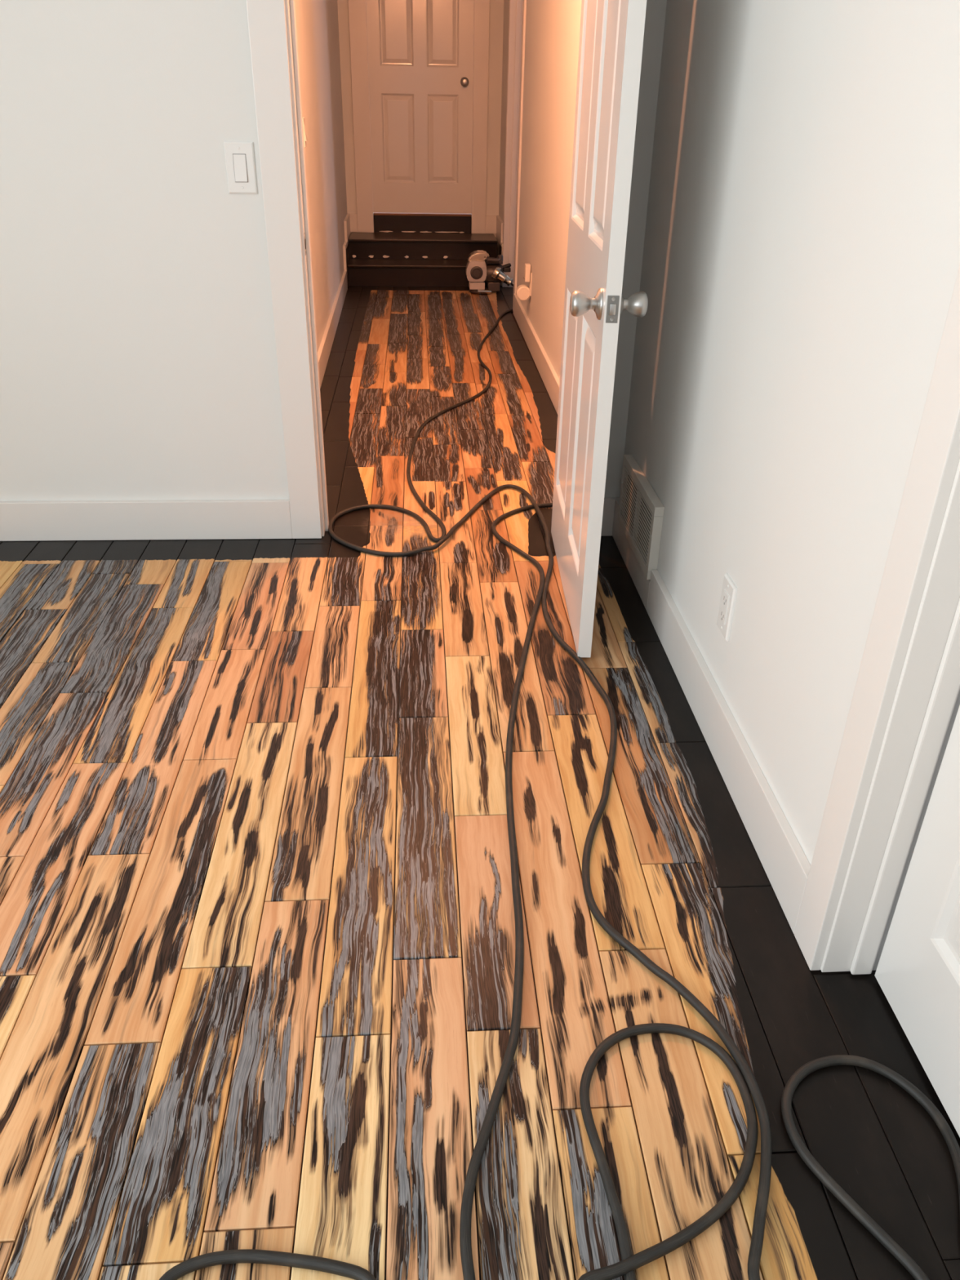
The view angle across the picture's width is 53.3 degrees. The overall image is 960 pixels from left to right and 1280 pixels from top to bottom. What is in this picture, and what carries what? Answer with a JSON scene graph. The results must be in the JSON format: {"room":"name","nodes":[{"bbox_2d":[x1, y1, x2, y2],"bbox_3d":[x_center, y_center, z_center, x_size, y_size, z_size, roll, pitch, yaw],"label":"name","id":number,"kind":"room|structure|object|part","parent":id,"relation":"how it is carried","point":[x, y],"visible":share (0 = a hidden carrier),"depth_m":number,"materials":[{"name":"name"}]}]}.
{"room":"empty bedroom","nodes":[
{"label":"empty bedroom","id":0,"kind":"room"},
{"bbox_2d":[294,0,346,351],"bbox_3d":[-0.915,-2.923,4.921,0.120,2.720,5.471,-1,30,-4],"label":"wall","id":1,"kind":"structure","parent":0,"point":[317,20],"depth_m":5.40,"materials":[{"name":"paint"}]},
{"bbox_2d":[302,117,306,147],"bbox_3d":[-0.787,-2.274,4.288,0.017,0.120,0.079,-1,30,-4],"label":"light switch","id":2,"kind":"object","parent":1,"relation":"attached to","point":[304,118],"visible":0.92,"depth_m":4.28,"materials":[{"name":"white plastic"}]},
{"bbox_2d":[317,213,357,388],"bbox_3d":[-0.863,-1.911,5.450,0.086,0.437,5.351,-1,30,-4],"label":"baseboard","id":3,"kind":"structure","parent":1,"relation":"attached to","point":[350,222],"depth_m":5.95,"materials":[{"name":"paint"}]},
{"bbox_2d":[0,0,666,501],"bbox_3d":[-1.052,-1.448,2.527,3.253,2.500,0.124,-1,30,-4],"label":"wall","id":4,"kind":"structure","parent":0,"point":[138,353],"depth_m":2.68,"materials":[{"name":"paint"}]},
{"bbox_2d":[223,141,257,194],"bbox_3d":[-0.645,-1.271,2.578,0.079,0.126,0.011,-1,30,-4],"label":"light switch","id":5,"kind":"object","parent":4,"relation":"attached to","point":[240,163],"visible":1,"depth_m":2.58,"materials":[{"name":"white plastic"}]},
{"bbox_3d":[-0.645,-1.271,2.578,0.035,0.069,0.002,-1,30,-4],"label":"switch frame","id":6,"kind":"part","parent":5,"relation":"part of","materials":[{"name":"white plastic"}]},
{"bbox_2d":[245,0,321,538],"bbox_3d":[-0.096,-1.280,2.607,0.990,2.159,0.018,-1,30,-4],"label":"trim","id":7,"kind":"structure","parent":4,"relation":"attached to","point":[267,22],"depth_m":2.67,"materials":[{"name":"paint"}]},
{"bbox_2d":[284,0,328,536],"bbox_3d":[-0.101,-1.276,2.691,0.826,2.071,0.128,-1,30,-4],"label":"trim","id":8,"kind":"structure","parent":4,"relation":"attached to","point":[290,6],"depth_m":2.71,"materials":[{"name":"paint"}]},
{"bbox_3d":[-0.493,-1.118,2.701,0.004,0.058,0.028,-1,30,-4],"label":"strike plate","id":9,"kind":"part","parent":8,"relation":"part of","materials":[{"name":"silver metal"}]},
{"bbox_2d":[0,497,615,541],"bbox_3d":[-1.076,-0.382,3.048,3.035,0.129,0.018,-1,30,-4],"label":"baseboard","id":10,"kind":"structure","parent":4,"relation":"attached to","point":[188,519],"depth_m":3.04,"materials":[{"name":"paint"}]},
{"bbox_2d":[551,0,648,657],"bbox_3d":[0.276,-1.044,2.306,0.168,2.035,0.836,0,29,-1],"label":"door","id":11,"kind":"structure","parent":4,"relation":"in","point":[611,32],"depth_m":2.23,"materials":[{"name":"paint"}]},
{"bbox_3d":[0.263,-0.673,2.746,0.034,0.597,0.285,0,29,-1],"label":"panel","id":12,"kind":"part","parent":11,"relation":"part of","materials":[{"name":"paint"}]},
{"bbox_3d":[0.270,-0.485,2.413,0.034,0.597,0.260,0,29,-1],"label":"panel","id":13,"kind":"part","parent":11,"relation":"part of","materials":[{"name":"paint"}]},
{"bbox_3d":[0.224,-0.731,2.078,0.057,0.054,0.054,0,29,-1],"label":"knob","id":14,"kind":"part","parent":11,"relation":"part of","materials":[{"name":"silver metal"}]},
{"bbox_3d":[0.277,-1.370,2.353,0.034,0.643,0.285,0,29,-1],"label":"panel","id":15,"kind":"part","parent":11,"relation":"part of","materials":[{"name":"paint"}]},
{"bbox_3d":[0.284,-1.182,2.020,0.034,0.643,0.260,0,29,-1],"label":"panel","id":16,"kind":"part","parent":11,"relation":"part of","materials":[{"name":"paint"}]},
{"bbox_3d":[0.281,-0.701,2.028,0.025,0.056,0.003,0,29,-1],"label":"latch plate","id":17,"kind":"part","parent":11,"relation":"part of","materials":[{"name":"silver metal"}]},
{"bbox_3d":[0.335,-0.730,2.081,0.057,0.054,0.054,0,29,-1],"label":"knob","id":18,"kind":"part","parent":11,"relation":"part of","materials":[{"name":"silver metal"}]},
{"bbox_2d":[337,0,503,236],"bbox_3d":[-0.443,-4.253,7.292,1.417,2.720,0.100,-1,30,-4],"label":"wall","id":19,"kind":"structure","parent":0,"point":[496,6],"depth_m":7.33,"materials":[{"name":"paint"}]},
{"bbox_2d":[347,0,489,233],"bbox_3d":[-0.451,-4.301,7.191,1.032,2.298,0.026,-1,30,-4],"label":"trim","id":20,"kind":"structure","parent":19,"relation":"attached to","point":[357,8],"depth_m":7.33,"materials":[{"name":"paint"}]},
{"bbox_2d":[365,0,474,213],"bbox_3d":[-0.443,-4.306,7.177,0.789,2.032,0.103,-1,30,-4],"label":"door","id":21,"kind":"structure","parent":19,"relation":"in","point":[420,52],"depth_m":7.32,"materials":[{"name":"paint"}]},
{"bbox_3d":[-0.620,-4.585,7.045,0.251,0.619,0.036,-1,30,-3],"label":"panel","id":22,"kind":"part","parent":21,"relation":"part of","materials":[{"name":"paint"}]},
{"bbox_3d":[-0.633,-3.893,7.436,0.251,0.616,0.036,-1,30,-3],"label":"panel","id":23,"kind":"part","parent":21,"relation":"part of","materials":[{"name":"paint"}]},
{"bbox_3d":[-0.276,-4.590,7.066,0.242,0.619,0.036,-1,30,-3],"label":"panel","id":24,"kind":"part","parent":21,"relation":"part of","materials":[{"name":"paint"}]},
{"bbox_3d":[-0.289,-3.899,7.457,0.242,0.616,0.036,-1,30,-3],"label":"panel","id":25,"kind":"part","parent":21,"relation":"part of","materials":[{"name":"paint"}]},
{"bbox_3d":[-0.115,-4.215,7.225,0.052,0.052,0.057,-1,30,-3],"label":"knob","id":26,"kind":"part","parent":21,"relation":"part of","materials":[{"name":"silver metal"}]},
{"bbox_2d":[0,285,959,1279],"bbox_3d":[1.002,-0.904,4.278,7.550,0.100,13.600,-1,30,-4],"label":"floor","id":27,"kind":"structure","parent":0,"point":[257,920],"depth_m":1.67,"materials":[{"name":"brown wood"}]},
{"bbox_2d":[346,213,502,288],"bbox_3d":[-0.432,-3.035,7.447,1.172,0.444,0.827,-1,30,-4],"label":"staircase","id":28,"kind":"structure","parent":27,"relation":"on","point":[402,249],"depth_m":7.44,"materials":[{"name":"brown wood"}]},
{"bbox_2d":[465,249,512,293],"bbox_3d":[0.067,-2.705,7.041,0.340,0.287,0.220,-1,30,-4],"label":"edger sander","id":29,"kind":"object","parent":27,"relation":"on","point":[477,271],"visible":1,"depth_m":6.99,"materials":[{"name":"silver metal"}]},
{"bbox_3d":[-0.021,-2.728,6.952,0.114,0.043,0.005,-1,30,-3],"label":"badge plate","id":30,"kind":"part","parent":29,"relation":"part of","materials":[{"name":"metal"}]},
{"bbox_2d":[466,249,488,261],"bbox_3d":[-0.013,-2.811,7.001,0.156,0.066,0.121,-1,30,-3],"label":"hood","id":31,"kind":"object","parent":29,"relation":"attached to","point":[476,255],"depth_m":6.95,"materials":[{"name":"silver metal"}]},
{"bbox_3d":[0.107,-2.711,7.072,0.128,0.140,0.140,-1,30,-3],"label":"motor","id":32,"kind":"part","parent":29,"relation":"part of","materials":[{"name":"grey metal"}]},
{"bbox_3d":[0.162,-2.660,6.998,0.159,0.132,0.094,6,30,9],"label":"dust spout","id":33,"kind":"part","parent":29,"relation":"part of","materials":[{"name":"silver metal"}]},
{"bbox_3d":[0.196,-2.739,7.034,0.066,0.058,0.050,-1,30,-3],"label":"handle","id":34,"kind":"part","parent":29,"relation":"part of","materials":[{"name":"black plastic"}]},
{"bbox_2d":[159,282,959,1279],"bbox_3d":[-0.012,-0.870,3.963,1.067,0.116,7.407,0,29,-3],"label":"power cord","id":35,"kind":"object","parent":27,"relation":"on","point":[744,1079],"visible":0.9,"depth_m":1.37,"materials":[{"name":"black rubber"}]},
{"bbox_2d":[498,0,959,864],"bbox_3d":[0.544,-1.558,2.554,0.147,2.720,11.103,-1,30,-4],"label":"wall","id":36,"kind":"structure","parent":0,"point":[801,258],"depth_m":1.72,"materials":[{"name":"paint"}]},
{"bbox_2d":[501,0,526,311],"bbox_3d":[0.282,-3.420,6.379,0.139,2.188,1.098,-1,30,-4],"label":"trim","id":37,"kind":"structure","parent":36,"relation":"attached to","point":[517,8],"depth_m":6.69,"materials":[{"name":"paint"}]},
{"bbox_2d":[485,215,559,413],"bbox_3d":[0.258,-1.928,5.519,0.106,0.437,5.350,-1,30,-4],"label":"baseboard","id":38,"kind":"structure","parent":36,"relation":"attached to","point":[494,224],"depth_m":5.35,"materials":[{"name":"paint"}]},
{"bbox_2d":[528,271,532,296],"bbox_3d":[0.290,-2.061,5.531,0.008,0.128,0.076,-1,30,-4],"label":"wall outlet","id":39,"kind":"object","parent":36,"relation":"attached to","point":[530,282],"visible":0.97,"depth_m":5.51,"materials":[{"name":"beige plastic"}]},
{"bbox_2d":[515,263,530,301],"bbox_3d":[0.252,-2.066,5.525,0.082,0.198,0.072,-1,30,-4],"label":"plug","id":40,"kind":"object","parent":39,"relation":"attached to","point":[522,291],"visible":1,"depth_m":5.51,"materials":[{"name":"beige plastic"}]},
{"bbox_3d":[0.272,-2.112,5.501,0.030,0.093,0.060,-1,30,-3],"label":"plate","id":41,"kind":"part","parent":40,"relation":"part of","materials":[{"name":"beige plastic"}]},
{"bbox_2d":[617,454,664,579],"bbox_3d":[0.464,-0.368,2.794,0.027,0.214,0.438,-1,30,-4],"label":"air vent","id":42,"kind":"object","parent":36,"relation":"in","point":[641,511],"visible":0.98,"depth_m":2.74,"materials":[{"name":"metal"}]},
{"bbox_2d":[612,497,810,933],"bbox_3d":[0.613,0.946,0.756,0.018,0.129,5.509,-1,30,-4],"label":"baseboard","id":43,"kind":"structure","parent":36,"relation":"attached to","point":[786,866],"depth_m":2.00,"materials":[{"name":"paint"}]},
{"bbox_2d":[716,573,737,641],"bbox_3d":[0.523,-0.070,2.037,0.010,0.126,0.074,-1,30,-4],"label":"wall outlet","id":44,"kind":"object","parent":36,"relation":"attached to","point":[729,591],"visible":1,"depth_m":2.02,"materials":[{"name":"white plastic"}]},
{"bbox_2d":[719,589,728,625],"bbox_3d":[0.520,-0.070,2.037,0.003,0.068,0.034,-1,30,-4],"label":"receptacle","id":45,"kind":"object","parent":44,"relation":"attached to","point":[724,602],"depth_m":2.03,"materials":[{"name":"white plastic"}]},
{"bbox_2d":[794,265,959,970],"bbox_3d":[0.599,-0.185,0.703,0.018,2.149,0.980,-1,30,-4],"label":"trim","id":46,"kind":"structure","parent":36,"relation":"attached to","point":[935,457],"depth_m":1.31,"materials":[{"name":"paint"}]},
{"bbox_2d":[820,459,959,974],"bbox_3d":[0.676,-0.152,0.727,0.138,2.067,0.839,-1,30,-4],"label":"trim","id":47,"kind":"structure","parent":36,"relation":"attached to","point":[926,704],"depth_m":1.37,"materials":[{"name":"paint"}]},
{"bbox_2d":[875,705,959,1137],"bbox_3d":[0.672,-0.142,0.727,0.102,2.035,0.786,-1,30,-4],"label":"door","id":48,"kind":"structure","parent":36,"relation":"in","point":[917,972],"depth_m":1.38,"materials":[{"name":"paint"}]},
{"bbox_3d":[0.686,0.229,1.137,0.035,0.614,0.250,-1,30,-3],"label":"panel","id":49,"kind":"part","parent":48,"relation":"part of","materials":[{"name":"paint"}]}
]}

